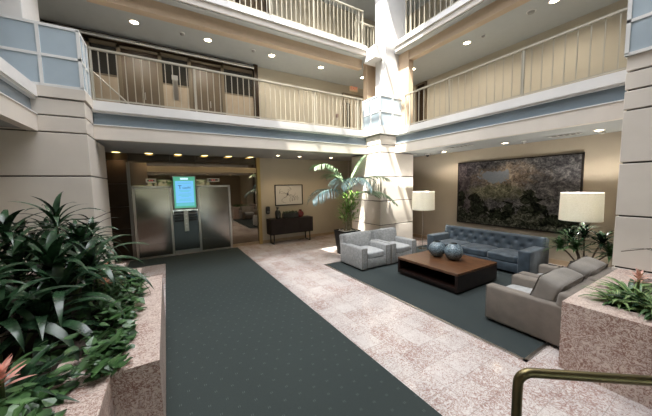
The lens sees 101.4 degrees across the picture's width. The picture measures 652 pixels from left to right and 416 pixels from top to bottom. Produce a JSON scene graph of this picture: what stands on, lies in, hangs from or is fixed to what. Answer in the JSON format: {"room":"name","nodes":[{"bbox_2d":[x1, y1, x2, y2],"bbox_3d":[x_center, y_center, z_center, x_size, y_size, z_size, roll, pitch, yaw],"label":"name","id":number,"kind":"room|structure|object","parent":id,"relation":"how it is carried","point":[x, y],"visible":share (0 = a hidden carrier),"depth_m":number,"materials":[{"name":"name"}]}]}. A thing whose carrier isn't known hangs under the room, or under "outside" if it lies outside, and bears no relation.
{"room":"lobby","nodes":[
{"label":"lobby","id":0,"kind":"room"},
{"bbox_2d":[0,0,39,21],"bbox_3d":[-5.728,-4.719,4.391,1.030,5.330,0.800,-4,6,-31],"label":"pillar","id":1,"kind":"structure","parent":0,"point":[27,9],"depth_m":4.43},
{"bbox_2d":[0,97,99,268],"bbox_3d":[-5.060,-0.050,4.811,1.390,3.670,0.540,-4,6,-31],"label":"band","id":2,"kind":"object","parent":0,"point":[39,97],"visible":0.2,"depth_m":4.59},
{"bbox_2d":[0,130,106,177],"bbox_3d":[-5.242,-0.971,5.205,1.250,0.731,1.580,-4,6,-31],"label":"pillar","id":3,"kind":"structure","parent":0,"point":[21,152],"depth_m":4.58,"materials":[{"name":"paint"}]},
{"bbox_2d":[0,115,93,138],"bbox_3d":[-5.086,-1.449,4.691,1.450,0.256,0.600,-4,6,-31],"label":"band","id":4,"kind":"object","parent":3,"relation":"on","point":[45,123],"visible":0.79,"depth_m":4.65,"materials":[{"name":"paint"}]},
{"bbox_2d":[30,97,92,123],"bbox_3d":[-5.091,-1.733,4.667,1.450,0.266,0.600,-4,6,-31],"label":"band","id":5,"kind":"object","parent":4,"relation":"on","point":[47,106],"visible":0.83,"depth_m":4.62,"materials":[{"name":"paint"}]},
{"bbox_2d":[35,84,92,108],"bbox_3d":[-5.072,-1.977,4.637,1.480,0.180,0.600,-4,6,-31],"label":"cap","id":6,"kind":"object","parent":5,"relation":"on","point":[43,91],"visible":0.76,"depth_m":4.62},
{"bbox_2d":[0,13,91,97],"bbox_3d":[-5.135,-2.571,4.555,1.564,1.024,0.604,-4,6,-31],"label":"railing panel","id":7,"kind":"object","parent":6,"relation":"on","point":[46,54],"visible":0.88,"depth_m":4.48,"materials":[{"name":"glass"}]},
{"bbox_2d":[0,177,109,222],"bbox_3d":[-5.228,-0.206,5.271,1.250,0.756,1.580,-4,6,-31],"label":"pillar","id":8,"kind":"structure","parent":0,"point":[89,192],"depth_m":4.64,"materials":[{"name":"paint"}]},
{"bbox_2d":[0,213,112,265],"bbox_3d":[-5.214,0.571,5.337,1.250,0.756,1.580,-4,6,-31],"label":"pillar","id":9,"kind":"structure","parent":0,"point":[107,222],"depth_m":5.34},
{"bbox_2d":[106,155,132,260],"bbox_3d":[-5.970,-0.016,7.797,8.140,3.130,0.120,-4,6,-31],"label":"wall","id":10,"kind":"structure","parent":0,"point":[127,155],"depth_m":7.75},
{"bbox_2d":[105,160,126,183],"bbox_3d":[-6.469,-0.994,7.308,1.700,0.660,0.080,-4,6,-31],"label":"wall panel","id":11,"kind":"object","parent":10,"relation":"attached to","point":[116,169],"visible":0.21,"depth_m":7.57,"materials":[{"name":"brown wood"}]},
{"bbox_2d":[108,184,128,206],"bbox_3d":[-6.456,-0.326,7.364,1.700,0.640,0.080,-4,6,-31],"label":"wall panel","id":12,"kind":"object","parent":10,"relation":"attached to","point":[118,193],"visible":0.14,"depth_m":7.63,"materials":[{"name":"brown wood"}]},
{"bbox_2d":[108,207,130,229],"bbox_3d":[-6.444,0.326,7.420,1.700,0.630,0.080,-4,6,-31],"label":"wall panel","id":13,"kind":"object","parent":10,"relation":"attached to","point":[122,221],"visible":0.14,"depth_m":7.69,"materials":[{"name":"brown wood"}]},
{"bbox_2d":[112,229,132,260],"bbox_3d":[-6.430,1.108,7.486,1.700,0.900,0.080,-4,6,-31],"label":"wall panel","id":14,"kind":"object","parent":10,"relation":"attached to","point":[127,237],"visible":0.07,"depth_m":7.76,"materials":[{"name":"brown wood"}]},
{"bbox_2d":[127,153,352,255],"bbox_3d":[-1.328,-0.334,10.519,10.280,3.130,0.200,-4,6,-31],"label":"wall","id":15,"kind":"structure","parent":0,"point":[273,171],"depth_m":9.79,"materials":[{"name":"paint"}]},
{"bbox_2d":[126,162,136,259],"bbox_3d":[-5.681,0.115,7.787,0.070,2.860,0.090,-4,6,-31],"label":"trim","id":16,"kind":"structure","parent":15,"relation":"attached to","point":[127,163],"depth_m":7.75,"materials":[{"name":"metal"}]},
{"bbox_2d":[129,163,147,184],"bbox_3d":[-5.501,-0.997,7.837,0.420,0.660,0.010,-4,6,-31],"label":"wall panel","id":17,"kind":"object","parent":15,"relation":"attached to","point":[138,171],"depth_m":7.83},
{"bbox_2d":[131,186,174,259],"bbox_3d":[-5.187,0.429,8.067,0.985,2.170,0.120,-4,6,-31],"label":"elevator","id":18,"kind":"object","parent":15,"relation":"attached to","point":[152,205],"visible":0.94,"depth_m":8.06,"materials":[{"name":"metal"}]},
{"bbox_2d":[171,185,199,254],"bbox_3d":[-4.465,0.362,8.516,0.700,2.200,0.085,-4,6,-31],"label":"panel","id":19,"kind":"object","parent":15,"relation":"attached to","point":[186,225],"visible":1,"depth_m":8.53,"materials":[{"name":"metal"}]},
{"bbox_2d":[172,176,196,208],"bbox_3d":[-4.467,-0.495,8.438,0.660,1.040,0.089,-4,6,-31],"label":"display screen","id":20,"kind":"object","parent":19,"relation":"attached to","point":[184,187],"visible":1,"depth_m":8.40,"materials":[{"name":"glass"}]},
{"bbox_2d":[147,166,255,172],"bbox_3d":[-4.108,-1.240,8.659,3.720,0.185,0.006,-4,6,-31],"label":"trim","id":21,"kind":"structure","parent":15,"relation":"attached to","point":[149,168],"depth_m":8.66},
{"bbox_2d":[196,185,232,251],"bbox_3d":[-3.710,0.326,8.948,1.020,2.170,0.120,-4,6,-31],"label":"elevator","id":22,"kind":"object","parent":15,"relation":"attached to","point":[213,201],"visible":0.99,"depth_m":8.94,"materials":[{"name":"metal"}]},
{"bbox_2d":[256,158,262,243],"bbox_3d":[-2.426,-0.244,9.701,0.110,3.130,0.120,-4,6,-31],"label":"trim","id":23,"kind":"structure","parent":15,"relation":"attached to","point":[257,159],"depth_m":9.65,"materials":[{"name":"gold metal"}]},
{"bbox_2d":[274,184,302,205],"bbox_3d":[-1.424,-0.505,10.308,1.150,0.790,0.040,-4,6,-31],"label":"picture frame","id":24,"kind":"object","parent":15,"relation":"attached to","point":[284,194],"visible":1,"depth_m":10.30,"materials":[{"name":"paper"}]},
{"bbox_2d":[140,0,374,127],"bbox_3d":[-3.154,-5.008,8.812,14.600,5.600,0.250,-4,6,-31],"label":"wall","id":25,"kind":"structure","parent":0,"point":[324,99],"depth_m":10.16,"materials":[{"name":"paint"}]},
{"bbox_2d":[87,37,120,102],"bbox_3d":[-5.872,-3.208,7.135,0.610,2.400,0.050,-4,6,-31],"label":"window","id":26,"kind":"structure","parent":25,"relation":"in","point":[91,42],"depth_m":7.09,"materials":[{"name":"clear glass"}]},
{"bbox_2d":[117,45,162,107],"bbox_3d":[-5.179,-3.234,7.525,0.980,2.360,0.092,-4,6,-31],"label":"door","id":27,"kind":"structure","parent":25,"relation":"in","point":[123,49],"depth_m":7.48,"materials":[{"name":"brown wood"}]},
{"bbox_2d":[41,20,252,70],"bbox_3d":[-4.748,-4.574,7.721,5.300,0.220,0.030,-4,6,-31],"label":"trim","id":28,"kind":"structure","parent":25,"relation":"attached to","point":[82,35],"depth_m":7.62,"materials":[{"name":"brown wood"}]},
{"bbox_2d":[40,20,253,69],"bbox_3d":[-4.644,-4.548,7.628,5.180,0.109,0.109,-4,6,-31],"label":"conduit pipe","id":29,"kind":"object","parent":25,"relation":"attached to","point":[84,32],"visible":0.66,"depth_m":7.49,"materials":[{"name":"metal"}]},
{"bbox_2d":[160,52,190,110],"bbox_3d":[-4.457,-3.307,7.978,0.730,2.400,0.050,-4,6,-31],"label":"window","id":30,"kind":"structure","parent":25,"relation":"in","point":[163,56],"depth_m":7.92,"materials":[{"name":"clear glass"}]},
{"bbox_2d":[188,59,224,114],"bbox_3d":[-3.713,-3.336,8.399,0.980,2.360,0.092,-4,6,-31],"label":"door","id":31,"kind":"structure","parent":25,"relation":"in","point":[194,63],"depth_m":8.37,"materials":[{"name":"brown wood"}]},
{"bbox_2d":[222,65,254,117],"bbox_3d":[-2.884,-3.416,8.917,0.980,2.400,0.050,-4,6,-31],"label":"window","id":32,"kind":"structure","parent":25,"relation":"in","point":[227,69],"depth_m":8.87,"materials":[{"name":"clear glass"}]},
{"bbox_2d":[342,93,362,129],"bbox_3d":[1.159,-3.624,11.305,1.080,2.260,0.100,-4,6,-31],"label":"door","id":33,"kind":"structure","parent":25,"relation":"in","point":[351,113],"depth_m":11.24,"materials":[{"name":"brown wood"}]},
{"bbox_2d":[0,119,622,160],"bbox_3d":[0.851,-1.499,2.506,14.600,0.470,16.000,-4,6,-31],"label":"balcony ledge","id":34,"kind":"structure","parent":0,"point":[118,146],"depth_m":7.18,"materials":[{"name":"paint"}]},
{"bbox_2d":[0,79,30,108],"bbox_3d":[-1.744,-1.301,-0.900,0.085,0.270,12.420,-4,6,-31],"label":"trim","id":35,"kind":"structure","parent":34,"relation":"attached to","point":[5,88],"depth_m":3.96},
{"bbox_2d":[0,57,37,98],"bbox_3d":[-1.763,-1.547,-0.929,0.310,0.185,12.420,-4,6,-31],"label":"trim","id":36,"kind":"structure","parent":35,"relation":"on","point":[9,71],"depth_m":3.86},
{"bbox_2d":[0,94,37,130],"bbox_3d":[-1.715,-1.036,-0.863,0.140,0.275,12.420,-4,6,-31],"label":"trim","id":37,"kind":"structure","parent":34,"relation":"attached to","point":[11,112],"depth_m":3.90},
{"bbox_2d":[93,113,365,144],"bbox_3d":[-1.674,-1.985,7.122,6.950,0.270,0.085,-4,6,-31],"label":"trim","id":38,"kind":"structure","parent":34,"relation":"attached to","point":[98,118],"depth_m":6.44,"materials":[{"name":"paint"}]},
{"bbox_2d":[91,100,366,137],"bbox_3d":[-1.687,-2.233,7.116,6.950,0.185,0.310,-4,6,-31],"label":"trim","id":39,"kind":"structure","parent":38,"relation":"on","point":[97,105],"depth_m":6.34,"materials":[{"name":"paint"}]},
{"bbox_2d":[88,46,362,130],"bbox_3d":[-1.709,-2.819,6.937,6.740,1.013,0.056,-4,6,-31],"label":"balcony railing","id":40,"kind":"object","parent":39,"relation":"on","point":[89,48],"visible":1,"depth_m":6.39,"materials":[{"name":"metal"}]},
{"bbox_2d":[93,125,366,154],"bbox_3d":[-1.655,-1.717,7.122,6.950,0.275,0.140,-4,6,-31],"label":"trim","id":41,"kind":"structure","parent":34,"relation":"attached to","point":[105,133],"depth_m":6.42,"materials":[{"name":"paint"}]},
{"bbox_2d":[395,101,625,152],"bbox_3d":[3.612,-1.758,6.451,0.140,0.275,5.160,-4,6,-31],"label":"trim","id":42,"kind":"structure","parent":34,"relation":"attached to","point":[613,111],"depth_m":5.46,"materials":[{"name":"paint"}]},
{"bbox_2d":[396,85,626,142],"bbox_3d":[3.631,-2.026,6.443,0.085,0.270,5.160,-4,6,-31],"label":"trim","id":43,"kind":"structure","parent":34,"relation":"attached to","point":[617,93],"depth_m":5.47,"materials":[{"name":"paint"}]},
{"bbox_2d":[395,70,627,136],"bbox_3d":[3.641,-2.274,6.431,0.310,0.185,5.160,-4,6,-31],"label":"trim","id":44,"kind":"structure","parent":43,"relation":"on","point":[618,77],"depth_m":5.37,"materials":[{"name":"paint"}]},
{"bbox_2d":[404,7,627,125],"bbox_3d":[3.636,-2.834,6.188,0.056,0.973,4.700,-4,6,-31],"label":"balcony railing","id":45,"kind":"object","parent":44,"relation":"on","point":[621,11],"visible":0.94,"depth_m":5.49,"materials":[{"name":"metal"}]},
{"bbox_2d":[37,0,619,88],"bbox_3d":[-0.386,-4.553,4.225,14.600,0.170,11.400,-4,6,-31],"label":"ceiling","id":46,"kind":"structure","parent":0,"point":[82,14],"depth_m":7.29,"materials":[{"name":"paint"}]},
{"bbox_2d":[86,0,361,70],"bbox_3d":[-1.846,-4.551,7.113,6.950,0.290,0.200,-4,6,-31],"label":"trim","id":47,"kind":"structure","parent":46,"relation":"attached to","point":[153,9],"depth_m":6.65,"materials":[{"name":"paint"}]},
{"bbox_2d":[176,0,366,55],"bbox_3d":[-1.750,-4.907,6.910,6.950,0.130,0.360,-4,6,-31],"label":"trim","id":48,"kind":"structure","parent":46,"relation":"on","point":[223,3],"depth_m":7.08,"materials":[{"name":"paint"}]},
{"bbox_2d":[225,0,363,44],"bbox_3d":[-1.944,-5.474,6.612,7.280,1.058,0.056,-4,6,-31],"label":"balcony railing","id":49,"kind":"object","parent":48,"relation":"on","point":[336,1],"visible":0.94,"depth_m":7.73,"materials":[{"name":"metal"}]},
{"bbox_2d":[394,0,483,51],"bbox_3d":[3.613,-4.948,6.216,0.360,0.130,5.160,-4,6,-31],"label":"trim","id":50,"kind":"structure","parent":46,"relation":"on","point":[460,3],"depth_m":7.14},
{"bbox_2d":[405,0,459,34],"bbox_3d":[3.908,-5.462,5.426,0.056,1.018,5.950,-4,6,-31],"label":"balcony railing","id":51,"kind":"object","parent":50,"relation":"on","point":[451,1],"visible":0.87,"depth_m":7.66,"materials":[{"name":"metal"}]},
{"bbox_2d":[409,0,530,60],"bbox_3d":[3.791,-4.591,6.350,0.200,0.290,5.160,-4,6,-31],"label":"trim","id":52,"kind":"structure","parent":46,"relation":"attached to","point":[497,8],"depth_m":6.68,"materials":[{"name":"paint"}]},
{"bbox_2d":[363,63,375,100],"bbox_3d":[1.551,-3.623,9.201,0.500,2.600,0.200,-4,6,-31],"label":"column","id":53,"kind":"structure","parent":0,"point":[369,72],"depth_m":9.03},
{"bbox_2d":[320,0,428,21],"bbox_3d":[-2.657,-7.705,7.666,14.600,0.050,2.780,-4,6,-31],"label":"ceiling","id":54,"kind":"structure","parent":0,"point":[368,6],"depth_m":10.59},
{"bbox_2d":[366,135,395,145],"bbox_3d":[1.894,-2.186,8.842,0.950,0.271,0.750,-4,6,-31],"label":"band","id":55,"kind":"object","parent":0,"point":[379,139],"visible":0.56,"depth_m":8.49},
{"bbox_2d":[365,126,396,137],"bbox_3d":[1.892,-2.454,8.785,1.080,0.210,0.850,-4,6,-31],"label":"cap","id":56,"kind":"object","parent":55,"relation":"on","point":[380,130],"visible":0.48,"depth_m":8.39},
{"bbox_2d":[363,94,401,130],"bbox_3d":[1.873,-3.026,8.731,1.064,0.964,0.854,-4,6,-31],"label":"parapet","id":57,"kind":"object","parent":56,"relation":"on","point":[379,110],"visible":0.78,"depth_m":8.37,"materials":[{"name":"paint"}]},
{"bbox_2d":[352,221,412,238],"bbox_3d":[1.994,0.863,9.566,1.500,0.761,1.500,-4,6,-31],"label":"pillar corner","id":58,"kind":"structure","parent":0,"point":[405,230],"depth_m":9.11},
{"bbox_2d":[352,177,412,200],"bbox_3d":[1.965,-0.694,9.433,1.500,0.756,1.500,-4,6,-31],"label":"pillar corner","id":59,"kind":"structure","parent":0,"point":[400,188],"depth_m":8.83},
{"bbox_2d":[352,200,412,224],"bbox_3d":[1.980,0.083,9.499,1.500,0.756,1.500,-4,6,-31],"label":"pillar corner","id":60,"kind":"structure","parent":0,"point":[375,212],"depth_m":8.88,"materials":[{"name":"paint"}]},
{"bbox_2d":[352,153,412,177],"bbox_3d":[1.951,-1.458,9.368,1.500,0.731,1.500,-4,6,-31],"label":"pillar corner","id":61,"kind":"structure","parent":0,"point":[384,164],"depth_m":8.74,"materials":[{"name":"paint"}]},
{"bbox_2d":[115,234,651,415],"bbox_3d":[0.914,1.913,2.796,14.600,0.120,16.000,-4,6,-31],"label":"floor","id":62,"kind":"structure","parent":0,"point":[457,373],"depth_m":3.36,"materials":[{"name":"stone"}]},
{"bbox_2d":[0,260,165,415],"bbox_3d":[-3.195,1.586,2.294,3.080,0.770,5.810,-4,6,-31],"label":"planter","id":63,"kind":"object","parent":62,"relation":"on","point":[138,388],"visible":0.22,"depth_m":2.08,"materials":[{"name":"stone"}]},
{"bbox_2d":[0,209,50,287],"bbox_3d":[-3.811,0.584,3.017,1.304,1.256,1.601,-4,6,-31],"label":"plant","id":64,"kind":"object","parent":63,"relation":"on","point":[5,222],"visible":0.49,"depth_m":3.12,"materials":[{"name":"green plant"}]},
{"bbox_2d":[0,339,88,401],"bbox_3d":[-2.069,1.135,1.690,0.937,0.402,0.877,-4,6,-31],"label":"bromeliad","id":65,"kind":"object","parent":63,"relation":"on","point":[7,380],"visible":0.58,"depth_m":1.78,"materials":[{"name":"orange plant"}]},
{"bbox_2d":[0,353,36,385],"bbox_3d":[-2.057,1.034,1.688,0.283,0.202,0.268,1,5,21],"label":"flower","id":66,"kind":"object","parent":65,"relation":"on","point":[23,374],"depth_m":1.72,"materials":[{"name":"plant"}]},
{"bbox_2d":[0,215,108,263],"bbox_3d":[-4.151,0.599,4.034,1.372,1.065,0.920,-4,6,-31],"label":"plant","id":67,"kind":"object","parent":63,"relation":"on","point":[23,222],"visible":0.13,"depth_m":3.94,"materials":[{"name":"green plant"}]},
{"bbox_2d":[0,262,113,370],"bbox_3d":[-2.706,0.928,2.189,1.507,1.186,1.244,-6,7,-45],"label":"plant","id":68,"kind":"object","parent":63,"relation":"on","point":[43,308],"visible":0.85,"depth_m":2.20,"materials":[{"name":"green plant"}]},
{"bbox_2d":[0,192,124,297],"bbox_3d":[-3.441,0.478,3.420,1.408,1.384,1.454,-4,6,-31],"label":"plant","id":69,"kind":"object","parent":63,"relation":"on","point":[54,215],"visible":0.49,"depth_m":3.39,"materials":[{"name":"green plant"}]},
{"bbox_2d":[0,261,148,415],"bbox_3d":[-2.668,1.030,2.757,1.411,0.453,4.595,-4,6,-31],"label":"plants","id":70,"kind":"object","parent":63,"relation":"on","point":[19,403],"visible":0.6,"depth_m":2.04,"materials":[{"name":"green plant"}]},
{"bbox_2d":[0,226,153,355],"bbox_3d":[-2.801,0.761,2.665,1.792,1.214,1.550,-4,6,-31],"label":"plant","id":71,"kind":"object","parent":63,"relation":"on","point":[51,255],"visible":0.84,"depth_m":2.68,"materials":[{"name":"green plant"}]},
{"bbox_2d":[27,217,128,288],"bbox_3d":[-3.207,0.644,3.530,0.952,1.030,1.064,-4,6,-31],"label":"plant","id":72,"kind":"object","parent":63,"relation":"on","point":[91,219],"visible":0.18,"depth_m":3.62,"materials":[{"name":"green plant"}]},
{"bbox_2d":[128,247,441,415],"bbox_3d":[-0.532,1.931,2.114,3.020,0.014,14.920,-4,6,-31],"label":"carpet runner","id":73,"kind":"object","parent":62,"relation":"on","point":[239,342],"visible":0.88,"depth_m":3.30,"materials":[{"name":"carpet"}]},
{"bbox_2d":[266,215,312,244],"bbox_3d":[-1.341,0.816,10.108,1.700,0.910,0.475,-4,6,-31],"label":"sideboard","id":74,"kind":"object","parent":62,"relation":"on","point":[275,226],"visible":0.99,"depth_m":9.84,"materials":[{"name":"black wood"}]},
{"bbox_2d":[307,154,397,253],"bbox_3d":[0.763,-0.083,7.710,2.448,3.029,2.262,1,5,19],"label":"potted palm","id":75,"kind":"object","parent":62,"relation":"on","point":[348,208],"visible":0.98,"depth_m":7.90,"materials":[{"name":"green plant"}]},
{"bbox_2d":[334,228,360,253],"bbox_3d":[0.652,1.032,8.140,0.590,0.740,0.590,-4,6,-31],"label":"pot","id":76,"kind":"object","parent":75,"relation":"attached to","point":[337,232],"depth_m":8.09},
{"bbox_2d":[412,191,434,210],"label":"lampshade","id":77,"kind":"object","parent":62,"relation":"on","point":[423,200],"depth_m":8.20,"materials":[{"name":"fabric"}]},
{"bbox_2d":[324,244,565,361],"bbox_3d":[3.167,1.504,6.290,4.715,0.019,4.620,-4,6,-31],"label":"area rug","id":78,"kind":"object","parent":62,"relation":"on","point":[464,311],"visible":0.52,"depth_m":4.66,"materials":[{"name":"carpet"}]},
{"bbox_2d":[339,231,390,270],"bbox_3d":[1.007,1.060,7.040,0.950,0.825,1.015,-4,6,-31],"label":"armchair","id":79,"kind":"object","parent":78,"relation":"on","point":[358,249],"visible":1,"depth_m":6.81,"materials":[{"name":"fabric"}]},
{"bbox_2d":[344,231,371,245],"bbox_3d":[0.879,0.873,7.230,0.853,0.480,0.259,-4,6,-31],"label":"cushion","id":80,"kind":"object","parent":79,"relation":"on","point":[360,238],"depth_m":7.12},
{"bbox_2d":[361,246,383,258],"bbox_3d":[1.054,1.139,6.968,0.601,0.215,0.805,-4,6,-31],"label":"seat cushion","id":81,"kind":"object","parent":79,"relation":"on","point":[373,252],"depth_m":6.69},
{"bbox_2d":[368,227,416,263],"bbox_3d":[1.830,1.002,7.531,0.950,0.827,1.015,-4,6,-31],"label":"armchair","id":82,"kind":"object","parent":78,"relation":"on","point":[400,246],"visible":0.66,"depth_m":7.37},
{"bbox_2d":[372,227,396,241],"bbox_3d":[1.701,0.817,7.720,0.856,0.486,0.256,-4,6,-31],"label":"cushion","id":83,"kind":"object","parent":82,"relation":"on","point":[386,234],"depth_m":7.62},
{"bbox_2d":[390,241,409,252],"bbox_3d":[1.877,1.080,7.460,0.601,0.216,0.804,-4,6,-31],"label":"seat cushion","id":84,"kind":"object","parent":82,"relation":"on","point":[401,246],"depth_m":7.19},
{"bbox_2d":[398,250,496,293],"bbox_3d":[2.639,1.336,5.920,1.380,0.404,1.480,-4,6,-31],"label":"coffee table","id":85,"kind":"object","parent":78,"relation":"on","point":[466,273],"visible":0.88,"depth_m":5.54,"materials":[{"name":"brown wood"}]},
{"bbox_2d":[399,265,454,290],"bbox_3d":[2.620,1.440,5.915,1.330,0.050,1.380,-4,6,-31],"label":"shelf","id":86,"kind":"object","parent":85,"relation":"attached to","point":[447,281],"depth_m":5.70,"materials":[{"name":"wood"}]},
{"bbox_2d":[444,242,462,260],"bbox_3d":[2.796,0.951,5.845,0.384,0.372,0.384,-4,6,-31],"label":"vase","id":87,"kind":"object","parent":85,"relation":"on","point":[453,251],"visible":1,"depth_m":5.72,"materials":[{"name":"ceramic"}]},
{"bbox_2d":[427,225,548,273],"bbox_3d":[4.094,1.010,7.051,1.011,0.807,2.620,-4,6,-31],"label":"tufted sofa","id":88,"kind":"object","parent":78,"relation":"on","point":[512,252],"visible":0.9,"depth_m":6.57,"materials":[{"name":"fabric"}]},
{"bbox_2d":[440,239,469,246],"bbox_3d":[3.638,1.044,7.614,0.731,0.234,0.716,-4,6,-31],"label":"seat cushion","id":89,"kind":"object","parent":88,"relation":"on","point":[460,242],"depth_m":7.52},
{"bbox_2d":[461,243,497,256],"bbox_3d":[4.005,1.092,7.003,0.731,0.234,0.716,-4,6,-31],"label":"seat cushion","id":90,"kind":"object","parent":88,"relation":"on","point":[469,249],"depth_m":6.85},
{"bbox_2d":[487,248,517,263],"bbox_3d":[4.372,1.136,6.394,0.732,0.235,0.716,-4,6,-31],"label":"seat cushion","id":91,"kind":"object","parent":88,"relation":"on","point":[499,255],"depth_m":6.26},
{"bbox_2d":[485,265,593,346],"bbox_3d":[3.076,1.276,3.850,0.950,0.858,1.006,-4,6,-31],"label":"armchair","id":92,"kind":"object","parent":78,"relation":"on","point":[532,306],"visible":0.81,"depth_m":3.56,"materials":[{"name":"fabric"}]},
{"bbox_2d":[506,284,531,292],"bbox_3d":[3.034,1.362,3.930,0.600,0.216,0.804,-4,6,-31],"label":"seat cushion","id":93,"kind":"object","parent":92,"relation":"on","point":[527,288],"depth_m":4.18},
{"bbox_2d":[531,267,582,301],"bbox_3d":[3.163,1.135,3.686,0.798,0.551,0.408,-4,6,-31],"label":"cushion","id":94,"kind":"object","parent":92,"relation":"on","point":[547,287],"depth_m":3.48,"materials":[{"name":"fabric"}]},
{"bbox_2d":[518,255,613,281],"bbox_3d":[3.925,1.218,4.356,0.950,0.858,1.006,-4,6,-31],"label":"armchair","id":95,"kind":"object","parent":78,"relation":"on","point":[593,269],"visible":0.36,"depth_m":4.04,"materials":[{"name":"fabric"}]},
{"bbox_2d":[568,257,605,279],"bbox_3d":[4.017,1.077,4.191,0.794,0.552,0.413,-4,6,-31],"label":"cushion","id":96,"kind":"object","parent":95,"relation":"on","point":[591,267],"depth_m":3.98,"materials":[{"name":"fabric"}]},
{"bbox_2d":[543,222,613,263],"bbox_3d":[5.249,0.906,5.424,0.780,1.280,1.446,-3,5,-19],"label":"dracaena","id":97,"kind":"object","parent":78,"relation":"on","point":[582,230],"visible":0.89,"depth_m":5.41,"materials":[{"name":"green plant"}]},
{"bbox_2d":[558,192,604,258],"bbox_3d":[5.339,0.601,5.630,0.690,1.850,0.690,-4,6,-31],"label":"floor lamp","id":98,"kind":"object","parent":78,"relation":"on","point":[579,207],"visible":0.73,"depth_m":5.33,"materials":[{"name":"fabric"}]},
{"bbox_2d":[511,368,651,415],"bbox_3d":[1.841,1.359,1.195,1.950,1.221,0.099,0,5,8],"label":"stair handrail","id":99,"kind":"object","parent":62,"relation":"on","point":[524,374],"visible":1,"depth_m":1.23,"materials":[{"name":"gold metal"}]},
{"bbox_2d":[558,268,651,408],"bbox_3d":[4.193,1.439,2.407,2.080,0.770,2.620,-4,6,-31],"label":"planter","id":100,"kind":"object","parent":62,"relation":"on","point":[595,336],"visible":0.67,"depth_m":2.71,"materials":[{"name":"stone"}]},
{"bbox_2d":[577,286,651,314],"bbox_3d":[3.179,1.034,2.885,0.690,0.306,0.688,-4,6,-31],"label":"spider plant","id":101,"kind":"object","parent":100,"relation":"on","point":[624,303],"visible":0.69,"depth_m":2.89,"materials":[{"name":"green plant"}]},
{"bbox_2d":[592,268,651,312],"bbox_3d":[3.464,0.905,2.913,0.864,0.492,0.827,3,7,42],"label":"bromeliad","id":102,"kind":"object","parent":100,"relation":"on","point":[638,275],"visible":0.64,"depth_m":2.96,"materials":[{"name":"green plant"}]},
{"bbox_2d":[624,268,651,282],"bbox_3d":[3.428,0.748,2.942,0.257,0.183,0.243,1,5,21],"label":"flower","id":103,"kind":"object","parent":102,"relation":"on","point":[638,275],"depth_m":2.93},
{"bbox_2d":[610,285,651,319],"bbox_3d":[3.294,1.045,2.651,0.654,0.349,0.812,2,6,32],"label":"spider plant","id":104,"kind":"object","parent":100,"relation":"on","point":[648,310],"visible":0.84,"depth_m":2.74,"materials":[{"name":"green plant"}]},
{"bbox_2d":[375,0,404,97],"bbox_3d":[2.086,-5.227,8.656,0.850,5.330,0.480,-4,6,-31],"label":"pillar","id":105,"kind":"structure","parent":0,"point":[389,14],"depth_m":8.41,"materials":[{"name":"paint"}]},
{"bbox_2d":[364,44,382,66],"bbox_3d":[1.591,-4.885,8.577,0.520,0.380,0.550,-4,6,-31],"label":"ledge","id":106,"kind":"object","parent":105,"relation":"attached to","point":[374,54],"visible":0.66,"depth_m":8.36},
{"bbox_2d":[398,50,412,126],"bbox_3d":[2.520,-3.586,8.559,0.200,2.600,0.500,-4,6,-31],"label":"column","id":107,"kind":"structure","parent":0,"point":[405,66],"depth_m":8.40,"materials":[{"name":"paint"}]},
{"bbox_2d":[411,131,622,267],"bbox_3d":[5.239,-0.225,7.812,0.200,3.130,11.200,-4,6,-31],"label":"wall","id":108,"kind":"structure","parent":0,"point":[438,173],"depth_m":7.09,"materials":[{"name":"paint"}]},
{"bbox_2d":[457,152,584,233],"bbox_3d":[5.206,-0.416,7.586,0.066,1.950,3.100,-4,6,-31],"label":"landscape painting","id":109,"kind":"object","parent":108,"relation":"attached to","point":[519,193],"visible":0.82,"depth_m":7.33,"materials":[{"name":"paint"}]},
{"bbox_2d":[407,0,627,123],"bbox_3d":[5.900,-5.082,7.705,0.200,5.600,10.950,-4,6,-31],"label":"balcony railing","id":110,"kind":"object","parent":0,"point":[613,23],"depth_m":7.57,"materials":[{"name":"paint"}]},
{"bbox_2d":[415,81,426,123],"bbox_3d":[3.897,-3.794,10.939,0.080,2.560,0.500,-4,6,-31],"label":"door","id":111,"kind":"structure","parent":110,"relation":"in","point":[419,94],"depth_m":10.86,"materials":[{"name":"brown wood"}]},
{"bbox_2d":[612,216,651,271],"bbox_3d":[5.558,0.523,3.552,1.500,0.756,2.090,-4,6,-31],"label":"pillar","id":112,"kind":"structure","parent":0,"point":[629,232],"depth_m":3.89,"materials":[{"name":"paint"}]},
{"bbox_2d":[616,162,651,216],"bbox_3d":[5.543,-0.254,3.486,1.500,0.756,2.090,-4,6,-31],"label":"pillar","id":113,"kind":"structure","parent":0,"point":[634,191],"depth_m":3.85,"materials":[{"name":"paint"}]},
{"bbox_2d":[620,107,651,162],"bbox_3d":[5.529,-1.019,3.421,1.500,0.731,2.090,-4,6,-31],"label":"pillar","id":114,"kind":"structure","parent":0,"point":[636,137],"depth_m":3.80,"materials":[{"name":"paint"}]},
{"bbox_2d":[623,87,651,110],"bbox_3d":[5.391,-1.525,3.300,1.200,0.256,2.090,-4,6,-31],"label":"band","id":115,"kind":"object","parent":114,"relation":"on","point":[639,98],"visible":0.71,"depth_m":3.77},
{"bbox_2d":[625,67,651,91],"bbox_3d":[5.386,-1.794,3.277,1.200,0.236,2.090,-4,6,-31],"label":"band","id":116,"kind":"object","parent":115,"relation":"on","point":[641,78],"visible":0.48,"depth_m":3.75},
{"bbox_2d":[626,50,651,72],"bbox_3d":[5.382,-2.038,3.256,1.200,0.206,2.090,-4,6,-31],"label":"band","id":117,"kind":"object","parent":116,"relation":"on","point":[642,60],"visible":0.48,"depth_m":3.74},
{"bbox_2d":[624,0,651,58],"bbox_3d":[5.049,-2.631,3.042,0.564,1.024,2.084,-4,6,-31],"label":"parapet","id":118,"kind":"object","parent":117,"relation":"on","point":[638,39],"visible":0.8,"depth_m":3.71,"materials":[{"name":"glass"}]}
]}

